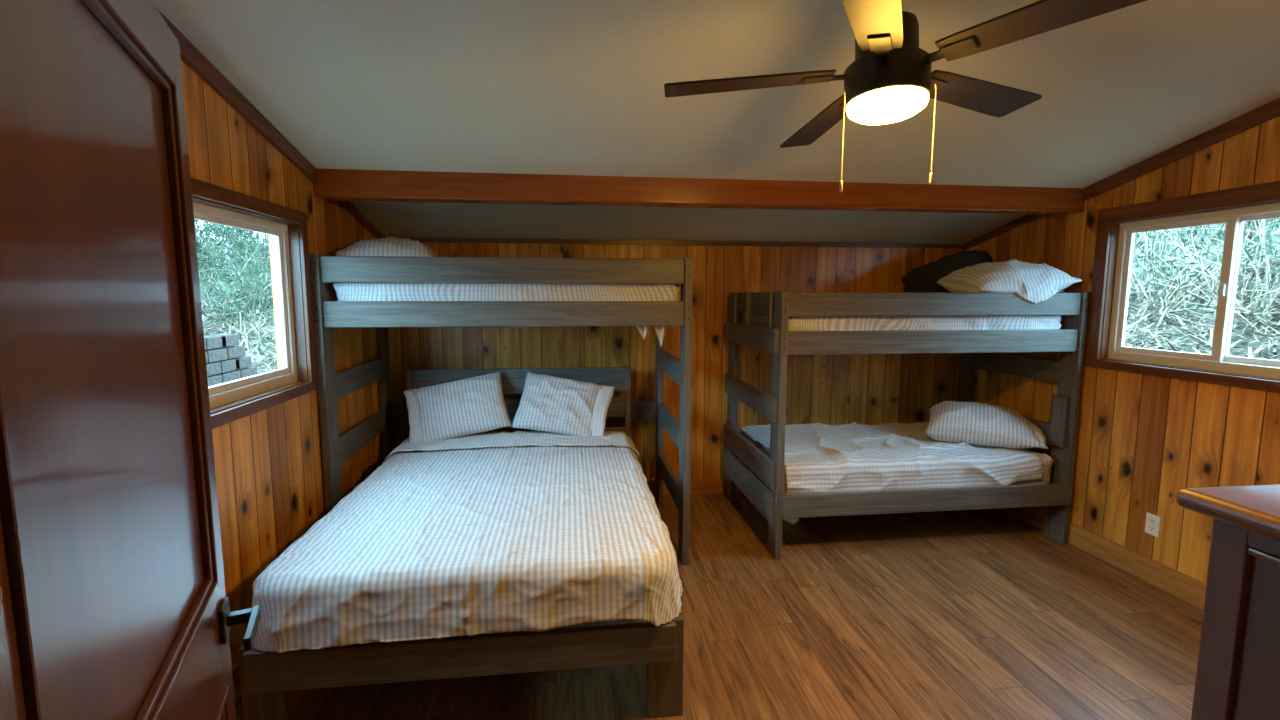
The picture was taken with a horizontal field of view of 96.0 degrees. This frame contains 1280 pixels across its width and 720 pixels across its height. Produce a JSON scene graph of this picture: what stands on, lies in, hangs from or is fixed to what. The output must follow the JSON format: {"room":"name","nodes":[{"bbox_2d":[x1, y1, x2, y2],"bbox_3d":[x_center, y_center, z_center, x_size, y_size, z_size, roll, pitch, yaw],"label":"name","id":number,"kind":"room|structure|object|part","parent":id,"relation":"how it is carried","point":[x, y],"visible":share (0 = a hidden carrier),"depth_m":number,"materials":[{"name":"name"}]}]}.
{"room":"bunk bedroom","nodes":[
{"label":"bunk bedroom","id":0,"kind":"room"},
{"bbox_2d":[181,60,382,665],"bbox_3d":[-1.673,-0.127,2.120,0.140,2.944,4.174,-1,6,-7],"label":"wall","id":1,"kind":"structure","parent":0,"point":[269,465],"depth_m":2.57,"materials":[{"name":"brown wood"}]},
{"bbox_2d":[156,8,316,182],"bbox_3d":[-1.534,-1.137,1.542,0.022,0.742,2.945,-1,6,-7],"label":"trim","id":2,"kind":"structure","parent":1,"relation":"attached to","point":[191,56],"depth_m":2.32,"materials":[{"name":"brown wood"}]},
{"bbox_2d":[232,659,240,701],"bbox_3d":[-1.603,1.261,2.346,0.018,0.135,4.016,-1,6,-7],"label":"baseboard","id":3,"kind":"structure","parent":1,"relation":"attached to","point":[235,668],"depth_m":2.26,"materials":[{"name":"brown wood"}]},
{"bbox_2d":[193,201,297,408],"bbox_3d":[-1.683,-0.192,2.107,0.069,0.793,1.603,-1,6,-7],"label":"window","id":4,"kind":"structure","parent":1,"relation":"in","point":[228,392],"depth_m":2.78,"materials":[{"name":"white plastic"}]},
{"bbox_2d":[191,177,317,428],"bbox_3d":[-1.616,-0.198,2.114,0.067,0.905,1.725,-1,6,-7],"label":"trim","id":5,"kind":"structure","parent":1,"relation":"attached to","point":[306,383],"depth_m":2.78,"materials":[{"name":"brown wood"}]},
{"bbox_2d":[337,201,383,238],"bbox_3d":[-1.786,-0.912,3.645,0.022,0.268,0.964,-1,6,-7],"label":"trim","id":6,"kind":"structure","parent":1,"relation":"attached to","point":[346,205],"depth_m":3.68,"materials":[{"name":"brown wood"}]},
{"bbox_2d":[388,242,963,480],"bbox_3d":[0.379,0.091,4.582,4.800,1.964,0.140,-1,6,-7],"label":"wall","id":7,"kind":"structure","parent":0,"point":[864,389],"depth_m":4.52,"materials":[{"name":"brown wood"}]},
{"bbox_2d":[383,237,963,248],"bbox_3d":[0.390,-0.891,4.391,4.476,0.034,0.020,-1,6,-7],"label":"trim","id":8,"kind":"structure","parent":7,"relation":"attached to","point":[420,239],"depth_m":4.37,"materials":[{"name":"brown wood"}]},
{"bbox_2d":[647,478,741,495],"bbox_3d":[0.388,1.013,4.607,4.520,0.125,0.018,-1,6,-7],"label":"baseboard","id":9,"kind":"structure","parent":7,"relation":"attached to","point":[704,485],"depth_m":4.61,"materials":[{"name":"brown wood"}]},
{"bbox_2d":[151,0,1279,243],"bbox_3d":[0.629,-1.198,2.377,4.960,1.133,4.464,-1,6,-7],"label":"ceiling","id":10,"kind":"structure","parent":0,"point":[550,87],"depth_m":2.45,"materials":[{"name":"paint"}]},
{"bbox_2d":[313,169,1084,214],"bbox_3d":[0.513,-0.970,3.367,4.519,0.144,0.125,-1,6,-7],"label":"ceiling beam","id":11,"kind":"structure","parent":10,"relation":"attached to","point":[332,184],"depth_m":3.28,"materials":[{"name":"brown wood"}]},
{"bbox_2d":[664,0,1146,191],"bbox_3d":[0.718,-0.875,1.730,1.281,0.748,1.228,-1,6,-7],"label":"ceiling fan","id":12,"kind":"object","parent":10,"relation":"hanging from","point":[890,79],"visible":1,"depth_m":1.60,"materials":[{"name":"brown metal"}]},
{"bbox_3d":[0.322,-0.841,1.754,0.510,0.033,0.139,1,7,9],"label":"blade","id":13,"kind":"part","parent":12,"relation":"part of","materials":[{"name":"brown wood"}]},
{"bbox_3d":[0.656,-0.859,2.087,0.138,0.065,0.513,-1,6,-7],"label":"blade","id":14,"kind":"part","parent":12,"relation":"part of","materials":[{"name":"brown wood"}]},
{"bbox_3d":[0.593,-0.512,1.699,0.008,0.035,0.008,-1,6,-7],"label":"chain pull","id":15,"kind":"part","parent":12,"relation":"part of","materials":[{"name":"gold metal"}]},
{"bbox_3d":[0.598,-0.662,1.683,0.015,0.257,0.004,-1,7,-9],"label":"pull chain","id":16,"kind":"part","parent":12,"relation":"part of","materials":[{"name":"gold metal"}]},
{"bbox_3d":[0.534,-0.832,1.329,0.139,0.049,0.509,3,7,27],"label":"blade","id":17,"kind":"part","parent":12,"relation":"part of","materials":[{"name":"brown wood"}]},
{"bbox_3d":[0.723,-0.737,1.692,0.222,0.052,0.222,-1,6,-7],"label":"lamp glass","id":18,"kind":"part","parent":12,"relation":"part of","materials":[{"name":"white glass"}]},
{"bbox_3d":[0.850,-0.531,1.684,0.008,0.035,0.008,-1,6,-7],"label":"chain pull","id":19,"kind":"part","parent":12,"relation":"part of","materials":[{"name":"gold metal"}]},
{"bbox_3d":[0.845,-0.673,1.669,0.014,0.243,0.004,2,7,15],"label":"pull chain","id":20,"kind":"part","parent":12,"relation":"part of","materials":[{"name":"gold metal"}]},
{"bbox_3d":[1.084,-0.858,1.867,0.510,0.043,0.137,-3,7,-26],"label":"blade","id":21,"kind":"part","parent":12,"relation":"part of","materials":[{"name":"brown wood"}]},
{"bbox_3d":[1.004,-0.843,1.398,0.138,0.065,0.509,-6,9,-44],"label":"blade","id":22,"kind":"part","parent":12,"relation":"part of","materials":[{"name":"brown wood"}]},
{"bbox_2d":[235,492,1203,719],"bbox_3d":[0.728,1.448,1.841,4.800,0.120,5.934,-1,6,-7],"label":"floor","id":23,"kind":"structure","parent":0,"point":[977,614],"depth_m":2.69,"materials":[{"name":"wood"}]},
{"bbox_2d":[238,366,683,719],"bbox_3d":[-0.717,0.708,3.083,1.569,1.070,2.196,-1,6,-7],"label":"frame","id":24,"kind":"object","parent":23,"relation":"on","point":[267,679],"visible":0.29,"depth_m":2.04,"materials":[{"name":"grey wood"}]},
{"bbox_2d":[252,588,259,607],"bbox_3d":[-0.728,0.746,3.068,1.463,0.214,2.117,-1,6,-7],"label":"mattress","id":25,"kind":"object","parent":24,"relation":"on","point":[255,601],"visible":0.02,"depth_m":1.95,"materials":[{"name":"fabric"}]},
{"bbox_2d":[253,430,682,652],"bbox_3d":[-0.699,0.724,2.947,1.587,0.280,1.985,-1,6,-7],"label":"bedspread","id":26,"kind":"object","parent":25,"relation":"on","point":[494,532],"visible":0.93,"depth_m":2.15,"materials":[{"name":"fabric"}]},
{"bbox_2d":[404,371,511,441],"bbox_3d":[-1.212,0.323,3.836,0.689,0.453,0.309,-2,7,-16],"label":"pillow","id":27,"kind":"object","parent":26,"relation":"on","point":[455,409],"visible":0.94,"depth_m":3.77,"materials":[{"name":"fabric"}]},
{"bbox_2d":[510,371,614,435],"bbox_3d":[-0.517,0.317,3.920,0.673,0.455,0.308,0,6,3],"label":"pillow","id":28,"kind":"object","parent":26,"relation":"on","point":[551,404],"visible":0.98,"depth_m":3.85,"materials":[{"name":"fabric"}]},
{"bbox_3d":[-1.301,1.173,2.005,0.138,0.386,0.038,-1,6,-7],"label":"foot post","id":29,"kind":"part","parent":24,"relation":"part of","materials":[{"name":"grey wood"}]},
{"bbox_3d":[-1.603,0.597,4.064,0.040,1.070,0.022,-1,6,-7],"label":"head post","id":30,"kind":"part","parent":24,"relation":"part of","materials":[{"name":"grey wood"}]},
{"bbox_3d":[-0.602,1.046,2.039,1.478,0.143,0.034,-1,6,-7],"label":"foot rail","id":31,"kind":"part","parent":24,"relation":"part of","materials":[{"name":"grey wood"}]},
{"bbox_3d":[-0.089,0.578,4.247,0.040,1.070,0.022,-1,6,-7],"label":"head post","id":32,"kind":"part","parent":24,"relation":"part of","materials":[{"name":"grey wood"}]},
{"bbox_3d":[0.093,1.155,2.173,0.138,0.386,0.038,-1,6,-7],"label":"foot post","id":33,"kind":"part","parent":24,"relation":"part of","materials":[{"name":"grey wood"}]},
{"bbox_2d":[310,254,692,564],"bbox_3d":[-0.770,0.273,3.725,2.008,1.792,1.106,-1,6,-7],"label":"frame","id":34,"kind":"object","parent":23,"relation":"on","point":[328,314],"visible":0.91,"depth_m":3.15,"materials":[{"name":"grey wood"}]},
{"bbox_3d":[-1.688,0.339,3.131,0.042,1.792,0.138,-1,6,-7],"label":"post","id":35,"kind":"part","parent":34,"relation":"part of","materials":[{"name":"grey wood"}]},
{"bbox_3d":[-1.804,0.231,4.084,0.042,1.792,0.138,-1,6,-7],"label":"post","id":36,"kind":"part","parent":34,"relation":"part of","materials":[{"name":"grey wood"}]},
{"bbox_3d":[-0.707,-0.485,3.123,1.923,0.139,0.036,-1,6,-7],"label":"guard rail","id":37,"kind":"part","parent":34,"relation":"part of","materials":[{"name":"grey wood"}]},
{"bbox_3d":[-0.707,-0.252,3.149,1.923,0.139,0.036,-1,6,-7],"label":"rail","id":38,"kind":"part","parent":34,"relation":"part of","materials":[{"name":"grey wood"}]},
{"bbox_2d":[333,283,679,345],"bbox_3d":[-0.764,-0.336,3.661,1.915,0.433,1.035,-1,6,-7],"label":"mattress","id":39,"kind":"object","parent":34,"relation":"on","point":[344,291],"visible":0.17,"depth_m":3.16,"materials":[{"name":"fabric"}]},
{"bbox_2d":[335,236,436,256],"bbox_3d":[-1.474,-0.617,3.399,0.515,0.223,0.440,-2,7,-17],"label":"pillow","id":40,"kind":"object","parent":39,"relation":"on","point":[388,246],"visible":0.55,"depth_m":3.24,"materials":[{"name":"fabric"}]},
{"bbox_3d":[0.147,0.207,4.320,0.042,1.792,0.138,-1,6,-7],"label":"post","id":41,"kind":"part","parent":34,"relation":"part of","materials":[{"name":"grey wood"}]},
{"bbox_3d":[0.264,0.314,3.367,0.042,1.792,0.138,-1,6,-7],"label":"post","id":42,"kind":"part","parent":34,"relation":"part of","materials":[{"name":"grey wood"}]},
{"bbox_2d":[723,291,1089,559],"bbox_3d":[1.706,0.335,4.023,1.985,1.607,1.129,-1,6,-7],"label":"bunk bed","id":43,"kind":"object","parent":23,"relation":"on","point":[987,350],"visible":0.87,"depth_m":3.52,"materials":[{"name":"grey wood"}]},
{"bbox_3d":[0.709,0.291,4.398,0.042,1.607,0.138,-1,6,-7],"label":"post","id":44,"kind":"part","parent":43,"relation":"part of","materials":[{"name":"grey wood"}]},
{"bbox_3d":[0.825,0.398,3.450,0.042,1.607,0.138,-1,6,-7],"label":"post","id":45,"kind":"part","parent":43,"relation":"part of","materials":[{"name":"grey wood"}]},
{"bbox_2d":[739,431,1052,494],"bbox_3d":[1.705,0.696,4.081,1.851,0.274,1.022,-1,6,-7],"label":"mattress","id":46,"kind":"object","parent":43,"relation":"on","point":[1047,460],"visible":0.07,"depth_m":3.70,"materials":[{"name":"fabric"}]},
{"bbox_2d":[739,422,1042,523],"bbox_3d":[1.646,0.731,4.044,1.722,0.404,1.014,-1,6,-7],"label":"sheet","id":47,"kind":"object","parent":46,"relation":"on","point":[818,457],"visible":0.84,"depth_m":3.63,"materials":[{"name":"fabric"}]},
{"bbox_2d":[925,401,1047,448],"bbox_3d":[2.396,0.432,4.022,0.709,0.244,0.494,4,7,29],"label":"pillow","id":48,"kind":"object","parent":47,"relation":"on","point":[950,421],"visible":1,"depth_m":3.89,"materials":[{"name":"fabric"}]},
{"bbox_2d":[741,312,1061,330],"bbox_3d":[1.700,-0.269,3.971,1.841,0.269,1.022,-1,6,-7],"label":"mattress","id":49,"kind":"object","parent":43,"relation":"on","point":[802,323],"visible":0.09,"depth_m":3.49,"materials":[{"name":"fabric"}]},
{"bbox_2d":[901,250,993,292],"bbox_3d":[2.309,-0.619,4.245,0.814,0.388,0.356,-1,6,-7],"label":"pillow","id":50,"kind":"object","parent":49,"relation":"on","point":[923,279],"visible":0.48,"depth_m":4.13,"materials":[{"name":"black fabric"}]},
{"bbox_2d":[936,258,1081,303],"bbox_3d":[2.349,-0.511,3.726,0.644,0.300,0.528,-1,6,-7],"label":"pillow","id":51,"kind":"object","parent":49,"relation":"on","point":[1037,283],"visible":0.74,"depth_m":3.53,"materials":[{"name":"fabric"}]},
{"bbox_3d":[1.784,0.859,3.534,1.891,0.139,0.030,-1,6,-7],"label":"bed rail","id":52,"kind":"part","parent":43,"relation":"part of","materials":[{"name":"grey wood"}]},
{"bbox_3d":[1.780,-0.110,3.474,1.872,0.139,0.036,-1,6,-7],"label":"rail","id":53,"kind":"part","parent":43,"relation":"part of","materials":[{"name":"grey wood"}]},
{"bbox_3d":[1.781,-0.333,3.449,1.872,0.139,0.036,-1,6,-7],"label":"guard rail","id":54,"kind":"part","parent":43,"relation":"part of","materials":[{"name":"grey wood"}]},
{"bbox_3d":[2.610,0.268,4.628,0.042,1.607,0.138,-1,6,-7],"label":"post","id":55,"kind":"part","parent":43,"relation":"part of","materials":[{"name":"grey wood"}]},
{"bbox_3d":[2.726,0.374,3.680,0.042,1.607,0.138,-1,6,-7],"label":"post","id":56,"kind":"part","parent":43,"relation":"part of","materials":[{"name":"grey wood"}]},
{"bbox_2d":[1176,484,1279,719],"bbox_3d":[1.308,0.852,0.822,0.948,1.294,0.388,-1,6,-7],"label":"dresser","id":57,"kind":"object","parent":23,"relation":"on","point":[1238,672],"visible":1,"depth_m":0.83,"materials":[{"name":"brown wood"}]},
{"bbox_3d":[0.889,0.820,0.749,0.012,1.093,0.260,-1,6,-7],"label":"panel","id":58,"kind":"part","parent":57,"relation":"part of","materials":[{"name":"brown wood"}]},
{"bbox_3d":[0.877,0.820,0.748,0.012,1.092,0.259,-1,6,-7],"label":"panel moulding","id":59,"kind":"part","parent":57,"relation":"part of","materials":[{"name":"brown wood"}]},
{"bbox_2d":[955,116,1279,583],"bbox_3d":[2.953,-0.186,2.679,0.140,2.944,4.174,-1,6,-7],"label":"wall","id":60,"kind":"structure","parent":0,"point":[1143,439],"depth_m":3.17,"materials":[{"name":"brown wood"}]},
{"bbox_2d":[962,214,1044,249],"bbox_3d":[2.680,-0.968,4.184,0.022,0.268,0.964,-1,6,-7],"label":"trim","id":61,"kind":"structure","parent":60,"relation":"attached to","point":[1022,220],"depth_m":4.24,"materials":[{"name":"brown wood"}]},
{"bbox_2d":[999,507,1206,609],"bbox_3d":[2.866,1.204,2.886,0.018,0.135,4.016,-1,6,-7],"label":"baseboard","id":62,"kind":"structure","parent":60,"relation":"attached to","point":[1191,590],"depth_m":3.30,"materials":[{"name":"brown wood"}]},
{"bbox_2d":[1145,512,1160,536],"bbox_3d":[2.830,0.910,3.183,0.010,0.116,0.076,-1,6,-7],"label":"wall outlet","id":63,"kind":"object","parent":60,"relation":"attached to","point":[1152,525],"visible":1,"depth_m":3.18,"materials":[{"name":"white plastic"}]},
{"bbox_2d":[1148,525,1154,531],"bbox_3d":[2.827,0.931,3.185,0.002,0.030,0.034,-1,6,-7],"label":"socket","id":64,"kind":"object","parent":63,"relation":"attached to","point":[1151,528],"depth_m":3.18,"materials":[{"name":"grey plastic"}]},
{"bbox_2d":[1149,517,1155,524],"bbox_3d":[2.827,0.889,3.181,0.002,0.030,0.034,-1,6,-7],"label":"socket","id":65,"kind":"object","parent":63,"relation":"attached to","point":[1152,520],"depth_m":3.18,"materials":[{"name":"grey plastic"}]},
{"bbox_2d":[1082,98,1279,200],"bbox_3d":[2.931,-1.194,2.082,0.022,0.742,2.945,-1,6,-7],"label":"trim","id":66,"kind":"structure","parent":60,"relation":"attached to","point":[1271,110],"depth_m":2.96,"materials":[{"name":"brown wood"}]},
{"bbox_2d":[1085,181,1279,392],"bbox_3d":[2.870,-0.360,2.877,0.067,0.947,1.315,-1,6,-7],"label":"trim","id":67,"kind":"structure","parent":60,"relation":"attached to","point":[1258,194],"depth_m":3.19,"materials":[{"name":"brown wood"}]},
{"bbox_2d":[1108,203,1279,378],"bbox_3d":[2.936,-0.344,2.888,0.069,0.810,1.153,-1,6,-7],"label":"window","id":68,"kind":"structure","parent":60,"relation":"in","point":[1234,219],"depth_m":2.93,"materials":[{"name":"white plastic"}]},
{"bbox_3d":[2.896,-0.378,3.138,0.022,0.716,0.560,-1,6,-7],"label":"sash","id":69,"kind":"part","parent":68,"relation":"part of","materials":[{"name":"clear glass"}]},
{"bbox_3d":[2.984,-0.322,2.634,0.022,0.716,0.555,-1,6,-7],"label":"sash","id":70,"kind":"part","parent":68,"relation":"part of","materials":[{"name":"clear glass"}]},
{"bbox_3d":[0.883,0.084,0.411,4.520,2.912,0.140,-1,6,-7],"label":"wall","id":71,"kind":"structure","parent":0,"visible":0},
{"bbox_2d":[0,0,260,719],"bbox_3d":[-0.631,0.476,0.780,0.105,2.023,0.845,-3,7,-27],"label":"door","id":72,"kind":"structure","parent":71,"relation":"in","point":[114,603],"depth_m":0.67,"materials":[{"name":"brown wood"}]},
{"bbox_3d":[-0.648,0.998,0.845,0.018,0.683,0.668,-3,7,-27],"label":"panel moulding","id":73,"kind":"part","parent":72,"relation":"part of","materials":[{"name":"brown wood"}]},
{"bbox_3d":[-0.803,0.504,1.116,0.009,0.066,0.060,-3,7,-27],"label":"handle","id":74,"kind":"part","parent":72,"relation":"part of","materials":[{"name":"black metal"}]},
{"bbox_3d":[-0.734,0.506,1.093,0.012,0.024,0.127,-3,7,-27],"label":"lever","id":75,"kind":"part","parent":72,"relation":"part of","materials":[{"name":"black metal"}]},
{"label":"outside","id":76,"kind":"structure","parent":0,"visible":0},
{"bbox_2d":[1124,219,1279,359],"bbox_3d":[6.642,-1.572,10.772,8.840,3.727,28.000,-1,6,-7],"label":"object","id":77,"kind":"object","parent":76,"point":[1275,239],"depth_m":6.04,"materials":[{"name":"green plant"}]},
{"bbox_2d":[1124,260,1279,359],"bbox_3d":[5.187,-0.307,5.667,3.849,1.567,6.476,-1,6,-7],"label":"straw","id":78,"kind":"object","parent":77,"relation":"on","point":[1258,352],"visible":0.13,"depth_m":5.47,"materials":[{"name":"plant"}]},
{"bbox_2d":[1129,218,1279,309],"bbox_3d":[5.765,-1.200,6.212,2.306,1.500,1.793,-5,8,-38],"label":"bush","id":79,"kind":"object","parent":77,"relation":"on","point":[1213,237],"visible":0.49,"depth_m":6.13,"materials":[{"name":"green plant"}]},
{"bbox_2d":[1132,218,1279,274],"bbox_3d":[6.369,-2.156,7.064,3.270,2.498,2.418,5,8,36],"label":"bush","id":80,"kind":"object","parent":77,"relation":"on","point":[1196,234],"visible":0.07,"depth_m":7.31,"materials":[{"name":"green plant"}]},
{"bbox_2d":[1136,218,1279,330],"bbox_3d":[5.566,-0.902,4.879,2.205,1.407,1.568,3,7,27],"label":"bush","id":81,"kind":"object","parent":77,"relation":"on","point":[1268,294],"visible":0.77,"depth_m":5.05,"materials":[{"name":"green plant"}]},
{"bbox_2d":[1181,220,1277,239],"bbox_3d":[7.924,-2.680,7.343,3.119,2.382,2.006,3,7,24],"label":"bush","id":82,"kind":"object","parent":77,"relation":"on","point":[1254,220],"visible":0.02,"depth_m":7.63,"materials":[{"name":"green plant"}]},
{"bbox_2d":[1186,218,1279,271],"bbox_3d":[6.545,-1.770,5.594,3.221,1.891,2.126,-1,6,-7],"label":"bush","id":83,"kind":"object","parent":77,"relation":"on","point":[1250,235],"visible":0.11,"depth_m":5.97,"materials":[{"name":"green plant"}]},
{"bbox_2d":[1267,228,1279,255],"bbox_3d":[5.790,-0.722,4.031,1.960,1.172,1.703,6,9,44],"label":"bush","id":84,"kind":"object","parent":77,"relation":"on","point":[1270,234],"visible":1,"depth_m":4.42,"materials":[{"name":"green plant"}]},
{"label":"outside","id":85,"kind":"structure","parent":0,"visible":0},
{"bbox_2d":[199,237,277,373],"bbox_3d":[-7.713,-1.196,9.060,9.840,3.544,28.000,-1,6,-7],"label":"ground","id":86,"kind":"structure","parent":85,"point":[259,371],"depth_m":7.81,"materials":[{"name":"green plant"}]},
{"bbox_2d":[197,221,240,288],"bbox_3d":[-7.008,-1.801,8.499,2.057,1.894,3.742,-6,9,-42],"label":"bush","id":87,"kind":"object","parent":86,"relation":"on","point":[223,232],"visible":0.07,"depth_m":8.76,"materials":[{"name":"green plant"}]},
{"bbox_2d":[194,220,260,240],"bbox_3d":[-9.911,-3.383,12.081,3.504,2.783,3.744,-5,8,-39],"label":"bush","id":88,"kind":"object","parent":86,"relation":"on","point":[200,231],"visible":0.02,"depth_m":12.19,"materials":[{"name":"green plant"}]},
{"bbox_2d":[204,334,256,386],"bbox_3d":[-3.525,0.188,4.568,0.208,0.726,1.610,-1,6,-7],"label":"wall","id":89,"kind":"structure","parent":86,"relation":"on","point":[227,360],"depth_m":4.81,"materials":[{"name":"concrete"}]},
{"bbox_2d":[194,219,270,286],"bbox_3d":[-7.648,-2.147,10.278,3.239,2.052,2.907,-6,9,-42],"label":"bush","id":90,"kind":"object","parent":86,"relation":"on","point":[255,239],"visible":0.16,"depth_m":10.42,"materials":[{"name":"green plant"}]},
{"bbox_2d":[197,225,269,257],"bbox_3d":[-10.005,-3.619,14.928,3.623,2.616,3.932,-1,6,-7],"label":"bush","id":91,"kind":"object","parent":86,"relation":"on","point":[203,225],"visible":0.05,"depth_m":14.52,"materials":[{"name":"green plant"}]},
{"bbox_2d":[198,238,273,340],"bbox_3d":[-5.265,-1.032,8.147,1.668,1.451,1.886,3,7,25],"label":"bush","id":92,"kind":"object","parent":86,"relation":"on","point":[231,315],"visible":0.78,"depth_m":7.74,"materials":[{"name":"green plant"}]},
{"bbox_2d":[199,245,274,325],"bbox_3d":[-6.207,-1.361,9.439,2.123,1.799,2.250,3,7,25],"label":"bush","id":93,"kind":"object","parent":86,"relation":"on","point":[255,253],"visible":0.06,"depth_m":9.10,"materials":[{"name":"green plant"}]},
{"bbox_2d":[203,222,271,281],"bbox_3d":[-8.256,-2.592,12.864,2.690,2.225,3.469,1,6,6],"label":"bush","id":94,"kind":"object","parent":86,"relation":"on","point":[235,231],"visible":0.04,"depth_m":12.18,"materials":[{"name":"green plant"}]},
{"bbox_2d":[199,278,277,370],"bbox_3d":[-5.963,-0.686,8.578,3.647,1.335,9.947,-1,6,-7],"label":"bush","id":95,"kind":"object","parent":86,"relation":"on","point":[259,356],"visible":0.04,"depth_m":7.44,"materials":[{"name":"green plant"}]},
{"bbox_2d":[236,316,277,365],"bbox_3d":[-4.441,-0.259,7.070,0.907,0.723,0.939,-1,6,-7],"label":"bush","id":96,"kind":"object","parent":86,"relation":"on","point":[259,319],"visible":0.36,"depth_m":6.92,"materials":[{"name":"green plant"}]}
]}

